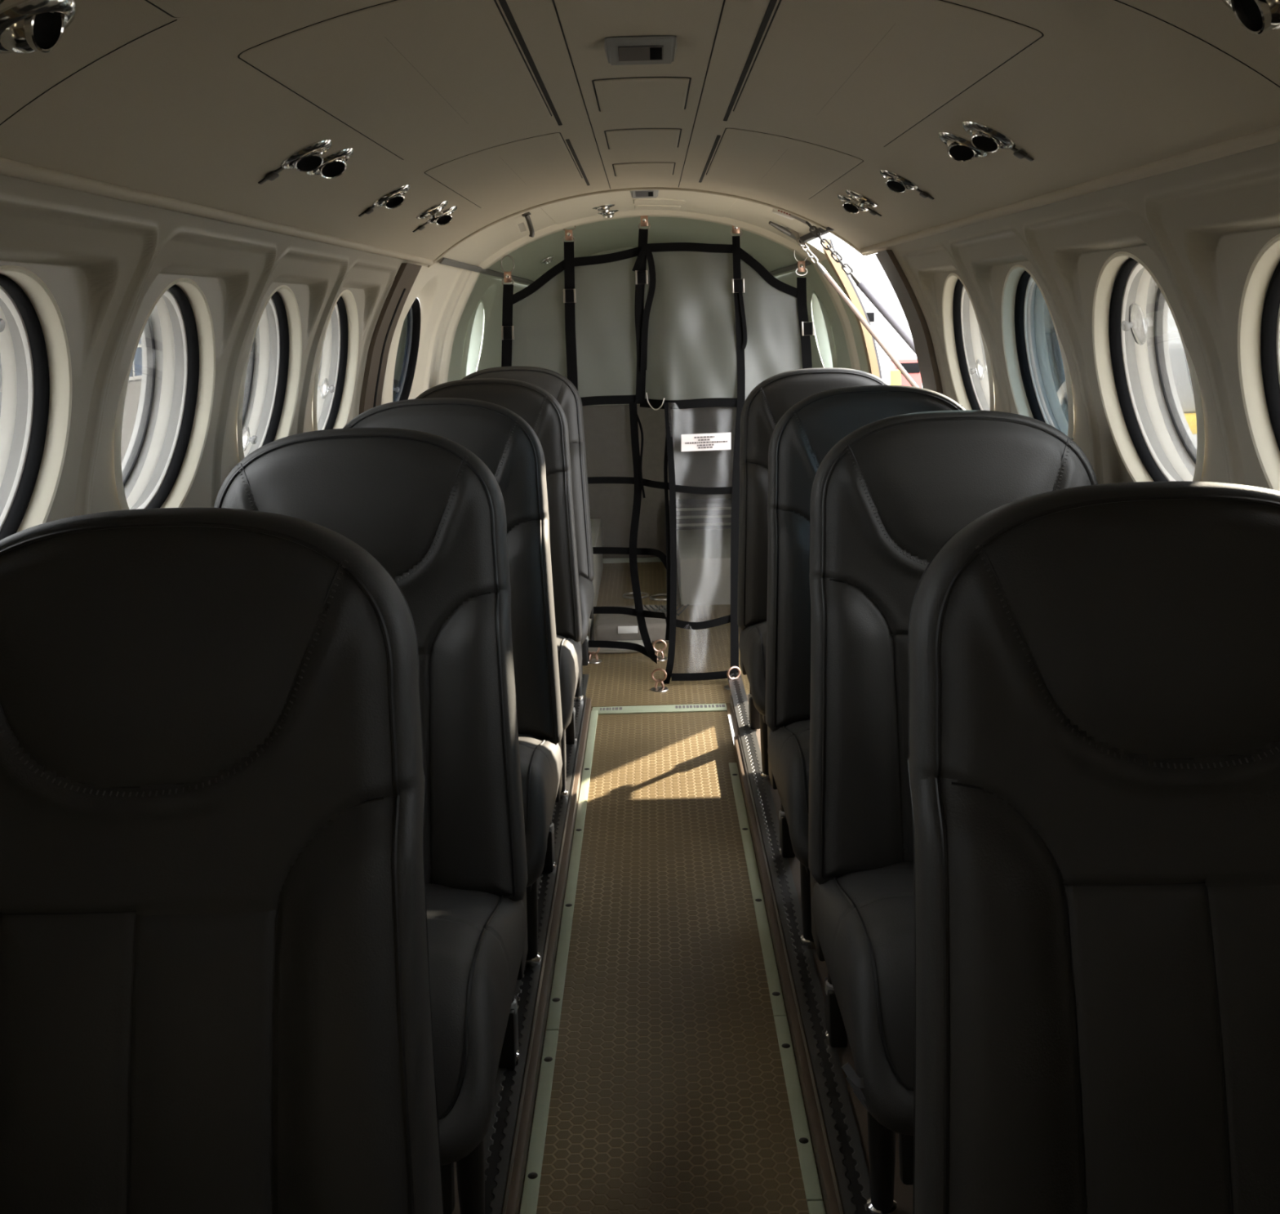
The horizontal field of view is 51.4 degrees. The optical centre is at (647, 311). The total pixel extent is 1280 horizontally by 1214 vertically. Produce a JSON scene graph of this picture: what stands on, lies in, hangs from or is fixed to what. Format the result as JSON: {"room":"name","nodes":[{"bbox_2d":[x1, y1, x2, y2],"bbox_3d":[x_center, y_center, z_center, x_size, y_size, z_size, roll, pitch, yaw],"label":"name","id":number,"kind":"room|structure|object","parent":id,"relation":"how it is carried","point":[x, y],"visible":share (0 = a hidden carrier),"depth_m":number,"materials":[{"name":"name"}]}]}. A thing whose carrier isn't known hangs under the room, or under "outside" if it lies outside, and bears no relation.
{"room":"aircraft cabin","nodes":[
{"label":"aircraft cabin","id":0,"kind":"room"},
{"bbox_2d":[0,174,472,522],"bbox_3d":[-0.605,0.486,2.010,0.231,1.340,5.220,-2,0,0],"label":"wall","id":1,"kind":"structure","parent":0,"point":[104,262],"depth_m":1.80,"materials":[{"name":"plastic"}]},
{"bbox_2d":[0,265,72,540],"bbox_3d":[-0.752,0.131,1.420,0.161,0.391,0.381,-2,0,0],"label":"window","id":2,"kind":"structure","parent":1,"relation":"in","point":[36,386],"depth_m":1.58,"materials":[{"name":"beige plastic"}]},
{"bbox_2d":[113,277,215,510],"bbox_3d":[-0.752,0.131,1.950,0.161,0.391,0.381,-2,0,0],"label":"window","id":3,"kind":"structure","parent":1,"relation":"in","point":[158,468],"depth_m":2.09,"materials":[{"name":"beige plastic"}]},
{"bbox_2d":[0,157,433,265],"bbox_3d":[-0.593,-0.134,1.510,0.017,0.017,4.220,-2,0,0],"label":"trim","id":4,"kind":"structure","parent":1,"relation":"attached to","point":[8,167],"depth_m":1.61,"materials":[{"name":"plastic"}]},
{"bbox_2d":[236,284,302,461],"bbox_3d":[-0.752,0.131,2.480,0.161,0.391,0.381,-2,0,0],"label":"window","id":5,"kind":"structure","parent":1,"relation":"in","point":[268,389],"depth_m":2.63,"materials":[{"name":"beige"}]},
{"bbox_2d":[243,426,257,451],"bbox_3d":[-0.741,0.236,2.475,0.026,0.048,0.048,-2,0,1],"label":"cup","id":6,"kind":"object","parent":5,"relation":"attached to","point":[254,439],"visible":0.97,"depth_m":2.47,"materials":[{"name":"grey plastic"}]},
{"bbox_2d":[311,289,359,431],"bbox_3d":[-0.752,0.131,3.000,0.161,0.391,0.381,-2,0,0],"label":"window","id":7,"kind":"structure","parent":1,"relation":"in","point":[337,362],"depth_m":3.15,"materials":[{"name":"beige"}]},
{"bbox_2d":[359,262,422,414],"bbox_3d":[-0.603,0.509,3.365,0.233,1.255,0.210,-2,0,0],"label":"trim","id":8,"kind":"structure","parent":1,"relation":"attached to","point":[406,274],"depth_m":3.33,"materials":[{"name":"brown plastic"}]},
{"bbox_2d":[392,297,421,401],"bbox_3d":[-0.728,0.127,3.860,0.120,0.370,0.370,-2,0,1],"label":"window","id":9,"kind":"structure","parent":1,"relation":"in","point":[409,340],"depth_m":3.98,"materials":[{"name":"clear glass"}]},
{"bbox_2d":[439,257,534,284],"bbox_3d":[-0.554,-0.134,4.935,0.039,0.036,2.431,-2,0,2],"label":"trim","id":10,"kind":"structure","parent":1,"relation":"attached to","point":[446,261],"depth_m":4.47,"materials":[{"name":"grey plastic"}]},
{"bbox_2d":[447,274,528,382],"bbox_3d":[-0.575,0.486,5.410,0.218,1.340,1.589,-2,0,2],"label":"wall","id":11,"kind":"structure","parent":0,"point":[489,290],"depth_m":5.24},
{"bbox_2d":[461,299,484,378],"bbox_3d":[-0.697,0.127,5.120,0.124,0.372,0.372,-2,0,1],"label":"window","id":12,"kind":"structure","parent":11,"relation":"in","point":[472,346],"depth_m":5.25,"materials":[{"name":"white"}]},
{"bbox_2d":[0,0,1279,285],"bbox_3d":[-0.006,-0.240,2.800,1.220,0.221,6.800,-2,0,0],"label":"ceiling","id":13,"kind":"structure","parent":0,"point":[497,111],"depth_m":1.66,"materials":[{"name":"plastic"}]},
{"bbox_2d":[0,0,77,53],"bbox_3d":[-0.472,-0.221,1.010,0.071,0.050,0.077,-2,0,22],"label":"light","id":14,"kind":"object","parent":13,"relation":"in","point":[26,26],"visible":0.98,"depth_m":1.00,"materials":[{"name":"silver metal"}]},
{"bbox_2d":[257,167,284,184],"bbox_3d":[-0.520,-0.189,1.832,0.036,0.024,0.028,-2,0,0],"label":"clip","id":15,"kind":"object","parent":13,"relation":"attached to","point":[272,175],"visible":1,"depth_m":1.83,"materials":[{"name":"grey metal"}]},
{"bbox_2d":[280,139,332,172],"bbox_3d":[-0.473,-0.220,1.840,0.071,0.052,0.077,-2,0,22],"label":"ceiling vent","id":16,"kind":"object","parent":13,"relation":"in","point":[309,157],"visible":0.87,"depth_m":1.83,"materials":[{"name":"silver metal"}]},
{"bbox_2d":[305,147,354,178],"bbox_3d":[-0.468,-0.222,1.955,0.070,0.053,0.078,-2,0,6],"label":"ceiling vent","id":17,"kind":"object","parent":13,"relation":"in","point":[334,165],"visible":0.75,"depth_m":1.95,"materials":[{"name":"silver metal"}]},
{"bbox_2d":[372,184,409,208],"bbox_3d":[-0.476,-0.217,2.470,0.071,0.052,0.077,-2,0,22],"label":"ceiling vent","id":18,"kind":"object","parent":13,"relation":"in","point":[393,198],"visible":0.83,"depth_m":2.45,"materials":[{"name":"silver metal"}]},
{"bbox_2d":[415,200,448,220],"bbox_3d":[-0.468,-0.222,2.880,0.071,0.049,0.077,-2,0,22],"label":"ceiling vent","id":19,"kind":"object","parent":13,"relation":"in","point":[435,211],"visible":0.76,"depth_m":2.86,"materials":[{"name":"silver metal"}]},
{"bbox_2d":[426,205,457,225],"bbox_3d":[-0.468,-0.222,3.020,0.070,0.052,0.078,-2,0,6],"label":"ceiling vent","id":20,"kind":"object","parent":13,"relation":"in","point":[446,217],"visible":0.68,"depth_m":3.01,"materials":[{"name":"silver metal"}]},
{"bbox_2d":[517,212,534,237],"bbox_3d":[-0.349,-0.251,3.852,0.043,0.073,0.046,-2,0,-27],"label":"handle","id":21,"kind":"object","parent":13,"relation":"attached to","point":[522,226],"visible":1,"depth_m":3.85,"materials":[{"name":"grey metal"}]},
{"bbox_2d":[591,204,614,213],"bbox_3d":[-0.142,-0.337,4.220,0.077,0.051,0.078,-2,0,-5],"label":"ceiling vent","id":22,"kind":"object","parent":13,"relation":"in","point":[604,208],"visible":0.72,"depth_m":4.20,"materials":[{"name":"silver metal"}]},
{"bbox_2d":[597,209,618,217],"bbox_3d":[-0.134,-0.338,4.460,0.077,0.050,0.078,-2,0,-5],"label":"ceiling vent","id":23,"kind":"object","parent":13,"relation":"in","point":[609,214],"visible":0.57,"depth_m":4.45,"materials":[{"name":"silver metal"}]},
{"bbox_2d":[604,35,676,65],"bbox_3d":[-0.009,-0.327,1.671,0.093,0.025,0.068,-2,0,0],"label":"sign","id":24,"kind":"object","parent":13,"relation":"attached to","point":[644,49],"visible":1,"depth_m":1.66,"materials":[{"name":"grey plastic"}]},
{"bbox_2d":[630,190,658,198],"bbox_3d":[-0.009,-0.336,3.771,0.084,0.025,0.068,-2,0,0],"label":"sign","id":25,"kind":"object","parent":13,"relation":"attached to","point":[635,193],"visible":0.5,"depth_m":3.77,"materials":[{"name":"grey plastic"}]},
{"bbox_2d":[768,221,791,235],"bbox_3d":[0.411,-0.259,4.143,0.084,0.044,0.018,-2,0,-29],"label":"handle","id":26,"kind":"object","parent":13,"relation":"attached to","point":[781,228],"visible":1,"depth_m":4.14,"materials":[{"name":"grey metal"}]},
{"bbox_2d":[772,208,794,219],"bbox_3d":[0.381,-0.277,3.719,0.064,0.040,0.045,-2,0,0],"label":"box","id":27,"kind":"object","parent":13,"relation":"attached to","point":[776,211],"visible":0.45,"depth_m":3.70,"materials":[{"name":"white plastic"}]},
{"bbox_2d":[782,226,918,386],"bbox_3d":[0.740,0.139,4.066,0.662,0.854,0.052,-2,0,24],"label":"cable","id":28,"kind":"object","parent":13,"relation":"hanging from","point":[794,234],"visible":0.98,"depth_m":4.11,"materials":[{"name":"silver metal"}]},
{"bbox_2d":[790,214,915,353],"bbox_3d":[0.713,0.056,3.775,0.664,0.724,0.052,-2,0,-20],"label":"cable","id":29,"kind":"object","parent":13,"relation":"hanging from","point":[860,283],"visible":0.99,"depth_m":3.73,"materials":[{"name":"silver metal"}]},
{"bbox_2d":[837,194,868,213],"bbox_3d":[0.459,-0.245,2.970,0.070,0.052,0.078,-2,0,-4],"label":"ceiling vent","id":30,"kind":"object","parent":13,"relation":"in","point":[847,205],"visible":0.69,"depth_m":2.96,"materials":[{"name":"silver metal"}]},
{"bbox_2d":[845,189,878,208],"bbox_3d":[0.459,-0.245,2.850,0.070,0.052,0.078,-2,0,-4],"label":"ceiling vent","id":31,"kind":"object","parent":13,"relation":"in","point":[859,199],"visible":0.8,"depth_m":2.83,"materials":[{"name":"silver metal"}]},
{"bbox_2d":[880,168,918,192],"bbox_3d":[0.461,-0.244,2.440,0.070,0.052,0.078,-2,0,-4],"label":"ceiling vent","id":32,"kind":"object","parent":13,"relation":"in","point":[897,183],"visible":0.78,"depth_m":2.42,"materials":[{"name":"silver metal"}]},
{"bbox_2d":[937,131,987,161],"bbox_3d":[0.459,-0.245,1.936,0.070,0.052,0.078,-2,0,-4],"label":"ceiling vent","id":33,"kind":"object","parent":13,"relation":"in","point":[961,148],"visible":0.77,"depth_m":1.93,"materials":[{"name":"silver metal"}]},
{"bbox_2d":[962,120,1015,152],"bbox_3d":[0.464,-0.242,1.810,0.070,0.052,0.078,-2,0,-4],"label":"ceiling vent","id":34,"kind":"object","parent":13,"relation":"in","point":[984,138],"visible":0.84,"depth_m":1.80,"materials":[{"name":"silver metal"}]},
{"bbox_2d":[1010,147,1033,161],"bbox_3d":[0.508,-0.217,1.809,0.036,0.024,0.028,-2,0,0],"label":"clip","id":35,"kind":"object","parent":13,"relation":"attached to","point":[1020,153],"visible":0.8,"depth_m":1.81,"materials":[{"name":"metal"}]},
{"bbox_2d":[1222,0,1279,34],"bbox_3d":[0.473,-0.238,1.015,0.069,0.052,0.078,-2,0,4],"label":"ceiling vent","id":36,"kind":"object","parent":13,"relation":"in","point":[1255,16],"visible":1,"depth_m":1.02,"materials":[{"name":"silver metal"}]},
{"bbox_2d":[477,237,821,563],"bbox_3d":[0.009,0.345,6.191,1.600,1.850,0.098,-2,0,0],"label":"wall","id":37,"kind":"structure","parent":0,"point":[607,433],"depth_m":6.17,"materials":[{"name":"grey plastic"}]},
{"bbox_2d":[451,561,913,1213],"bbox_3d":[0.031,1.168,2.800,1.480,0.064,6.800,-2,0,0],"label":"floor","id":38,"kind":"structure","parent":0,"point":[669,1095],"depth_m":2.27,"materials":[{"name":"carpet"}]},
{"bbox_2d":[0,507,444,1213],"bbox_3d":[-0.425,0.663,0.951,0.502,0.972,0.643,-2,0,0],"label":"passenger seat","id":39,"kind":"object","parent":38,"relation":"on","point":[215,993],"visible":1,"depth_m":1.12,"materials":[{"name":"grey leather"}]},
{"bbox_2d":[213,427,528,1213],"bbox_3d":[-0.432,0.663,1.786,0.502,0.972,0.643,-2,0,0],"label":"passenger seat","id":40,"kind":"object","parent":38,"relation":"on","point":[424,505],"visible":0.31,"depth_m":1.93,"materials":[{"name":"black leather"}]},
{"bbox_2d":[426,918,481,1115],"bbox_3d":[-0.428,0.842,1.604,0.436,0.144,0.216,-2,0,0],"label":"cushion","id":41,"kind":"object","parent":40,"relation":"on","point":[455,944],"depth_m":1.55,"materials":[{"name":"black leather"}]},
{"bbox_2d":[425,883,500,929],"bbox_3d":[-0.428,0.813,1.838,0.436,0.067,0.256,-2,0,0],"label":"seat cushion","id":42,"kind":"object","parent":40,"relation":"on","point":[477,906],"depth_m":1.82,"materials":[{"name":"grey leather"}]},
{"bbox_2d":[342,397,563,967],"bbox_3d":[-0.425,0.663,2.486,0.502,0.972,0.643,-2,0,0],"label":"passenger seat","id":43,"kind":"object","parent":38,"relation":"on","point":[507,444],"visible":0.19,"depth_m":2.64,"materials":[{"name":"black leather"}]},
{"bbox_2d":[519,744,533,826],"bbox_3d":[-0.421,0.841,2.304,0.436,0.144,0.216,-2,0,0],"label":"cushion","id":44,"kind":"object","parent":43,"relation":"on","point":[526,751],"depth_m":2.26,"materials":[{"name":"grey leather"}]},
{"bbox_2d":[518,733,543,749],"bbox_3d":[-0.421,0.813,2.538,0.436,0.067,0.256,-2,0,0],"label":"seat cushion","id":45,"kind":"object","parent":43,"relation":"on","point":[531,741],"depth_m":2.52,"materials":[{"name":"grey leather"}]},
{"bbox_2d":[414,377,582,798],"bbox_3d":[-0.425,0.663,3.288,0.502,0.972,0.643,-2,0,0],"label":"passenger seat","id":46,"kind":"object","parent":38,"relation":"on","point":[534,404],"visible":0.21,"depth_m":3.46,"materials":[{"name":"black leather"}]},
{"bbox_2d":[556,637,562,661],"bbox_3d":[-0.421,0.841,3.106,0.436,0.144,0.216,-2,0,0],"label":"cushion","id":47,"kind":"object","parent":46,"relation":"on","point":[559,641],"depth_m":3.10,"materials":[{"name":"grey leather"}]},
{"bbox_2d":[461,366,594,701],"bbox_3d":[-0.425,0.663,4.066,0.502,0.972,0.643,-2,0,0],"label":"passenger seat","id":48,"kind":"object","parent":38,"relation":"on","point":[560,387],"visible":0.08,"depth_m":4.25,"materials":[{"name":"black leather"}]},
{"bbox_2d":[484,674,588,1213],"bbox_3d":[-0.207,1.145,1.795,0.042,0.006,4.790,-2,0,0],"label":"track","id":49,"kind":"object","parent":38,"relation":"on","point":[499,1138],"visible":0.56,"depth_m":2.06,"materials":[{"name":"silver metal"}]},
{"bbox_2d":[520,710,598,1213],"bbox_3d":[-0.156,1.171,1.650,0.021,0.006,4.500,-2,0,0],"label":"floor strip","id":50,"kind":"object","parent":38,"relation":"on","point":[535,1153],"visible":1,"depth_m":2.23,"materials":[{"name":"grey"}]},
{"bbox_2d":[586,518,603,639],"bbox_3d":[-0.309,1.059,5.385,0.205,0.231,1.330,-2,0,0],"label":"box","id":51,"kind":"object","parent":38,"relation":"on","point":[596,523],"visible":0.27,"depth_m":5.54,"materials":[{"name":"grey metal"}]},
{"bbox_2d":[588,647,601,663],"bbox_3d":[-0.182,1.138,4.450,0.056,0.067,0.056,-2,0,11],"label":"anchor","id":52,"kind":"object","parent":38,"relation":"on","point":[597,660],"visible":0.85,"depth_m":4.44,"materials":[{"name":"silver metal"}]},
{"bbox_2d":[588,640,651,653],"bbox_3d":[-0.104,1.147,4.552,0.233,0.046,0.048,-2,0,-2],"label":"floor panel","id":53,"kind":"object","parent":38,"relation":"on","point":[602,650],"visible":0.35,"depth_m":4.53,"materials":[{"name":"grey metal"}]},
{"bbox_2d":[593,604,668,642],"bbox_3d":[-0.018,1.124,4.817,0.343,0.084,0.325,-2,0,0],"label":"step","id":54,"kind":"structure","parent":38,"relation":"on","point":[607,627],"depth_m":4.67,"materials":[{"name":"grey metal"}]},
{"bbox_2d":[622,591,648,599],"bbox_3d":[-0.049,1.164,5.450,0.110,0.009,0.110,-2,0,0],"label":"ring","id":55,"kind":"object","parent":38,"relation":"on","point":[646,594],"visible":0.76,"depth_m":5.44,"materials":[{"name":"silver metal"}]},
{"bbox_2d":[649,593,666,600],"bbox_3d":[0.061,1.161,5.400,0.110,0.009,0.110,-2,0,0],"label":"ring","id":56,"kind":"object","parent":38,"relation":"on","point":[658,594],"visible":0.62,"depth_m":5.39,"materials":[{"name":"silver metal"}]},
{"bbox_2d":[591,703,727,714],"bbox_3d":[0.034,1.167,3.904,0.395,0.005,0.064,-2,0,0],"label":"tape","id":57,"kind":"object","parent":38,"relation":"on","point":[701,707],"visible":1,"depth_m":3.90,"materials":[{"name":"metal"}]},
{"bbox_2d":[650,667,668,692],"bbox_3d":[0.035,1.132,4.100,0.056,0.067,0.056,-2,0,0],"label":"anchor","id":58,"kind":"object","parent":38,"relation":"on","point":[656,689],"visible":1,"depth_m":4.09,"materials":[{"name":"silver metal"}]},
{"bbox_2d":[652,639,667,661],"bbox_3d":[0.038,1.132,4.460,0.056,0.067,0.056,-2,0,-11],"label":"anchor","id":59,"kind":"object","parent":38,"relation":"on","point":[662,657],"visible":0.86,"depth_m":4.45,"materials":[{"name":"silver metal"}]},
{"bbox_2d":[724,666,740,689],"bbox_3d":[0.262,1.126,4.100,0.056,0.067,0.056,-2,0,-29],"label":"anchor","id":60,"kind":"object","parent":38,"relation":"on","point":[727,686],"visible":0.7,"depth_m":4.09,"materials":[{"name":"silver metal"}]},
{"bbox_2d":[728,762,825,1213],"bbox_3d":[0.218,1.161,1.410,0.021,0.006,4.020,-2,0,0],"label":"floor strip","id":61,"kind":"object","parent":38,"relation":"on","point":[804,1145],"visible":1,"depth_m":2.16,"materials":[{"name":"grey"}]},
{"bbox_2d":[727,672,870,1213],"bbox_3d":[0.268,1.133,1.795,0.042,0.006,4.790,-2,0,0],"label":"track","id":62,"kind":"object","parent":38,"relation":"on","point":[851,1172],"visible":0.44,"depth_m":2.19,"materials":[{"name":"silver metal"}]},
{"bbox_2d":[737,367,888,780],"bbox_3d":[0.484,0.639,3.371,0.502,0.972,0.643,-2,0,0],"label":"passenger seat","id":63,"kind":"object","parent":38,"relation":"on","point":[766,403],"visible":0.2,"depth_m":3.53,"materials":[{"name":"black leather"}]},
{"bbox_2d":[751,620,766,626],"bbox_3d":[0.488,0.788,3.423,0.436,0.067,0.256,-2,0,0],"label":"seat cushion","id":64,"kind":"object","parent":63,"relation":"on","point":[754,623],"depth_m":3.48,"materials":[{"name":"grey leather"}]},
{"bbox_2d":[757,622,766,674],"bbox_3d":[0.489,0.817,3.189,0.436,0.144,0.216,-2,0,0],"label":"cushion","id":65,"kind":"object","parent":63,"relation":"on","point":[762,628],"depth_m":3.14,"materials":[{"name":"grey leather"}]},
{"bbox_2d":[765,384,964,948],"bbox_3d":[0.484,0.639,2.525,0.502,0.972,0.643,-2,0,0],"label":"passenger seat","id":66,"kind":"object","parent":38,"relation":"on","point":[801,439],"visible":0.23,"depth_m":2.68,"materials":[{"name":"black leather"}]},
{"bbox_2d":[785,719,809,735],"bbox_3d":[0.488,0.788,2.577,0.436,0.067,0.256,-2,0,0],"label":"seat cushion","id":67,"kind":"object","parent":66,"relation":"on","point":[793,726],"depth_m":2.57,"materials":[{"name":"grey leather"}]},
{"bbox_2d":[795,729,809,804],"bbox_3d":[0.489,0.817,2.343,0.436,0.144,0.216,-2,0,0],"label":"cushion","id":68,"kind":"object","parent":66,"relation":"on","point":[802,737],"depth_m":2.30,"materials":[{"name":"grey leather"}]},
{"bbox_2d":[808,409,1097,1213],"bbox_3d":[0.486,0.639,1.817,0.502,0.972,0.643,-2,0,0],"label":"passenger seat","id":69,"kind":"object","parent":38,"relation":"on","point":[889,495],"visible":0.44,"depth_m":1.96,"materials":[{"name":"black leather"}]},
{"bbox_2d":[841,1062,869,1111],"bbox_3d":[0.249,0.902,1.545,0.045,0.048,0.026,-2,0,0],"label":"belt","id":70,"kind":"object","parent":69,"relation":"on","point":[855,1081],"visible":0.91,"depth_m":1.54,"materials":[{"name":"grey fabric"}]},
{"bbox_2d":[836,861,914,908],"bbox_3d":[0.490,0.788,1.869,0.436,0.067,0.256,-2,0,0],"label":"seat cushion","id":71,"kind":"object","parent":69,"relation":"on","point":[860,884],"depth_m":1.85,"materials":[{"name":"grey leather"}]},
{"bbox_2d":[857,894,914,1087],"bbox_3d":[0.491,0.817,1.635,0.436,0.144,0.216,-2,0,0],"label":"cushion","id":72,"kind":"object","parent":69,"relation":"on","point":[886,922],"depth_m":1.58,"materials":[{"name":"grey leather"}]},
{"bbox_2d":[907,480,1279,1213],"bbox_3d":[0.472,0.639,0.951,0.502,0.972,0.643,-2,0,0],"label":"passenger seat","id":73,"kind":"object","parent":38,"relation":"on","point":[1094,755],"visible":1,"depth_m":1.12,"materials":[{"name":"black leather"}]},
{"bbox_2d":[774,245,868,373],"bbox_3d":[0.605,0.454,5.250,0.226,1.340,1.908,-2,0,-2],"label":"wall","id":74,"kind":"structure","parent":0,"point":[814,282],"depth_m":4.81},
{"bbox_2d":[438,209,860,384],"bbox_3d":[0.010,0.386,4.580,1.461,1.472,0.100,-2,0,0],"label":"trim","id":75,"kind":"structure","parent":74,"relation":"attached to","point":[855,363],"depth_m":4.55,"materials":[{"name":"beige plastic"}]},
{"bbox_2d":[500,215,814,684],"bbox_3d":[0.035,0.408,4.365,1.072,1.525,0.474,-2,0,0],"label":"net","id":76,"kind":"object","parent":75,"relation":"hanging from","point":[687,331],"visible":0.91,"depth_m":4.50,"materials":[{"name":"black fabric"}]},
{"bbox_2d":[768,260,811,275],"bbox_3d":[0.533,-0.163,5.405,0.016,0.035,1.492,-2,0,-2],"label":"trim","id":77,"kind":"structure","parent":74,"relation":"attached to","point":[794,266],"depth_m":5.16,"materials":[{"name":"grey"}]},
{"bbox_2d":[799,226,834,243],"bbox_3d":[0.499,-0.233,3.950,0.020,0.026,0.700,-2,0,0],"label":"trim","id":78,"kind":"structure","parent":74,"relation":"attached to","point":[808,237],"depth_m":3.98,"materials":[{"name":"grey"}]},
{"bbox_2d":[811,290,837,368],"bbox_3d":[0.702,0.089,5.120,0.124,0.372,0.372,-2,0,0],"label":"window","id":79,"kind":"structure","parent":74,"relation":"in","point":[824,332],"depth_m":5.25,"materials":[{"name":"white"}]},
{"bbox_2d":[819,239,882,379],"bbox_3d":[0.640,0.435,4.272,0.241,1.335,0.055,-2,0,0],"label":"trim","id":80,"kind":"structure","parent":74,"relation":"attached to","point":[868,342],"depth_m":4.25,"materials":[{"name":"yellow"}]},
{"bbox_2d":[844,242,916,384],"bbox_3d":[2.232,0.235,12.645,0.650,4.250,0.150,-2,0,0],"label":"doorway opening","id":81,"kind":"object","parent":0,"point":[868,268],"visible":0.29,"depth_m":12.60,"materials":[{"name":"white"}]},
{"bbox_2d":[886,142,1279,488],"bbox_3d":[0.630,0.478,1.350,0.229,1.290,3.900,-2,0,0],"label":"wall","id":82,"kind":"structure","parent":0,"point":[1200,229],"depth_m":1.73,"materials":[{"name":"plastic"}]},
{"bbox_2d":[875,249,942,394],"bbox_3d":[0.639,0.476,3.370,0.253,1.255,0.240,-2,0,0],"label":"trim","id":83,"kind":"structure","parent":82,"relation":"attached to","point":[920,332],"depth_m":3.29,"materials":[{"name":"brown plastic"}]},
{"bbox_2d":[942,272,994,410],"bbox_3d":[0.758,0.090,2.950,0.161,0.391,0.381,-2,0,0],"label":"window","id":84,"kind":"structure","parent":82,"relation":"in","point":[965,344],"depth_m":3.10,"materials":[{"name":"beige"}]},
{"bbox_2d":[969,359,982,380],"bbox_3d":[0.742,0.132,3.010,0.026,0.048,0.048,-2,0,1],"label":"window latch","id":85,"kind":"object","parent":84,"relation":"attached to","point":[972,371],"visible":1,"depth_m":3.01,"materials":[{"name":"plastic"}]},
{"bbox_2d":[975,359,982,380],"bbox_3d":[0.747,0.133,3.010,0.008,0.048,0.048,-9,0,0],"label":"cup","id":86,"kind":"object","parent":85,"relation":"on","point":[977,359],"depth_m":3.01,"materials":[{"name":"plastic"}]},
{"bbox_2d":[1000,264,1074,439],"bbox_3d":[0.758,0.090,2.430,0.161,0.391,0.381,-2,0,0],"label":"window","id":87,"kind":"structure","parent":82,"relation":"in","point":[1038,373],"depth_m":2.55,"materials":[{"name":"beige"}]},
{"bbox_2d":[859,124,1279,253],"bbox_3d":[0.585,-0.166,1.510,0.017,0.017,4.220,-2,0,0],"label":"trim","id":88,"kind":"structure","parent":82,"relation":"attached to","point":[1270,135],"depth_m":1.63,"materials":[{"name":"plastic"}]},
{"bbox_2d":[1092,251,1204,481],"bbox_3d":[0.758,0.090,1.900,0.161,0.391,0.381,-2,0,0],"label":"window","id":89,"kind":"structure","parent":82,"relation":"in","point":[1153,437],"depth_m":2.04,"materials":[{"name":"beige"}]},
{"bbox_2d":[1121,302,1141,345],"bbox_3d":[0.723,0.019,1.990,0.027,0.063,0.064,-2,0,-1],"label":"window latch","id":90,"kind":"object","parent":89,"relation":"attached to","point":[1126,326],"visible":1,"depth_m":1.99,"materials":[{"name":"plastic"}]},
{"bbox_2d":[1128,302,1141,345],"bbox_3d":[0.728,0.019,1.990,0.008,0.064,0.064,-9,0,0],"label":"cup","id":91,"kind":"object","parent":90,"relation":"on","point":[1130,324],"depth_m":2.00,"materials":[{"name":"plastic"}]},
{"bbox_2d":[1237,233,1279,491],"bbox_3d":[0.758,0.090,1.390,0.161,0.391,0.381,-2,0,0],"label":"window","id":92,"kind":"structure","parent":82,"relation":"in","point":[1259,317],"depth_m":1.55,"materials":[{"name":"beige"}]},
{"label":"outside","id":93,"kind":"structure","parent":0,"visible":0},
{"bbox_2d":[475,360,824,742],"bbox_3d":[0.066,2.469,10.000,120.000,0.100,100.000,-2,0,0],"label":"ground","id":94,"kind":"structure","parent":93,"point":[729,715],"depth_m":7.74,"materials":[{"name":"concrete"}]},
{"bbox_2d":[120,337,142,462],"bbox_3d":[-10.481,0.276,24.000,3.030,4.850,12.060,-2,0,0],"label":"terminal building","id":95,"kind":"structure","parent":94,"relation":"on","point":[133,391],"depth_m":23.18,"materials":[{"name":"grey"}]},
{"bbox_2d":[888,369,901,385],"bbox_3d":[2.003,1.418,10.640,0.080,1.898,0.080,-2,0,0],"label":"bollard","id":96,"kind":"object","parent":94,"relation":"on","point":[895,375],"visible":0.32,"depth_m":10.60,"materials":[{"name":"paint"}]},
{"bbox_2d":[890,358,921,387],"bbox_3d":[2.303,1.388,11.744,0.220,1.941,0.312,-2,0,0],"label":"tall cabinet","id":97,"kind":"object","parent":94,"relation":"on","point":[910,366],"visible":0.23,"depth_m":11.60,"materials":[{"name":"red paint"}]},
{"bbox_2d":[900,362,919,373],"bbox_3d":[2.279,0.493,11.596,0.180,0.090,0.016,-2,0,0],"label":"open shelf","id":98,"kind":"object","parent":97,"relation":"attached to","point":[910,367],"depth_m":11.59,"materials":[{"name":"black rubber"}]},
{"bbox_2d":[921,306,1196,441],"bbox_3d":[6.016,-1.367,14.150,6.900,7.250,0.300,-2,0,0],"label":"wall","id":99,"kind":"structure","parent":94,"relation":"on","point":[1174,337],"depth_m":14.00,"materials":[{"name":"white"}]},
{"bbox_2d":[1168,342,1196,434],"bbox_3d":[4.786,1.292,11.800,1.800,2.000,1.000,-2,0,0],"label":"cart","id":100,"kind":"object","parent":94,"relation":"on","point":[1181,375],"visible":0.02,"depth_m":11.40,"materials":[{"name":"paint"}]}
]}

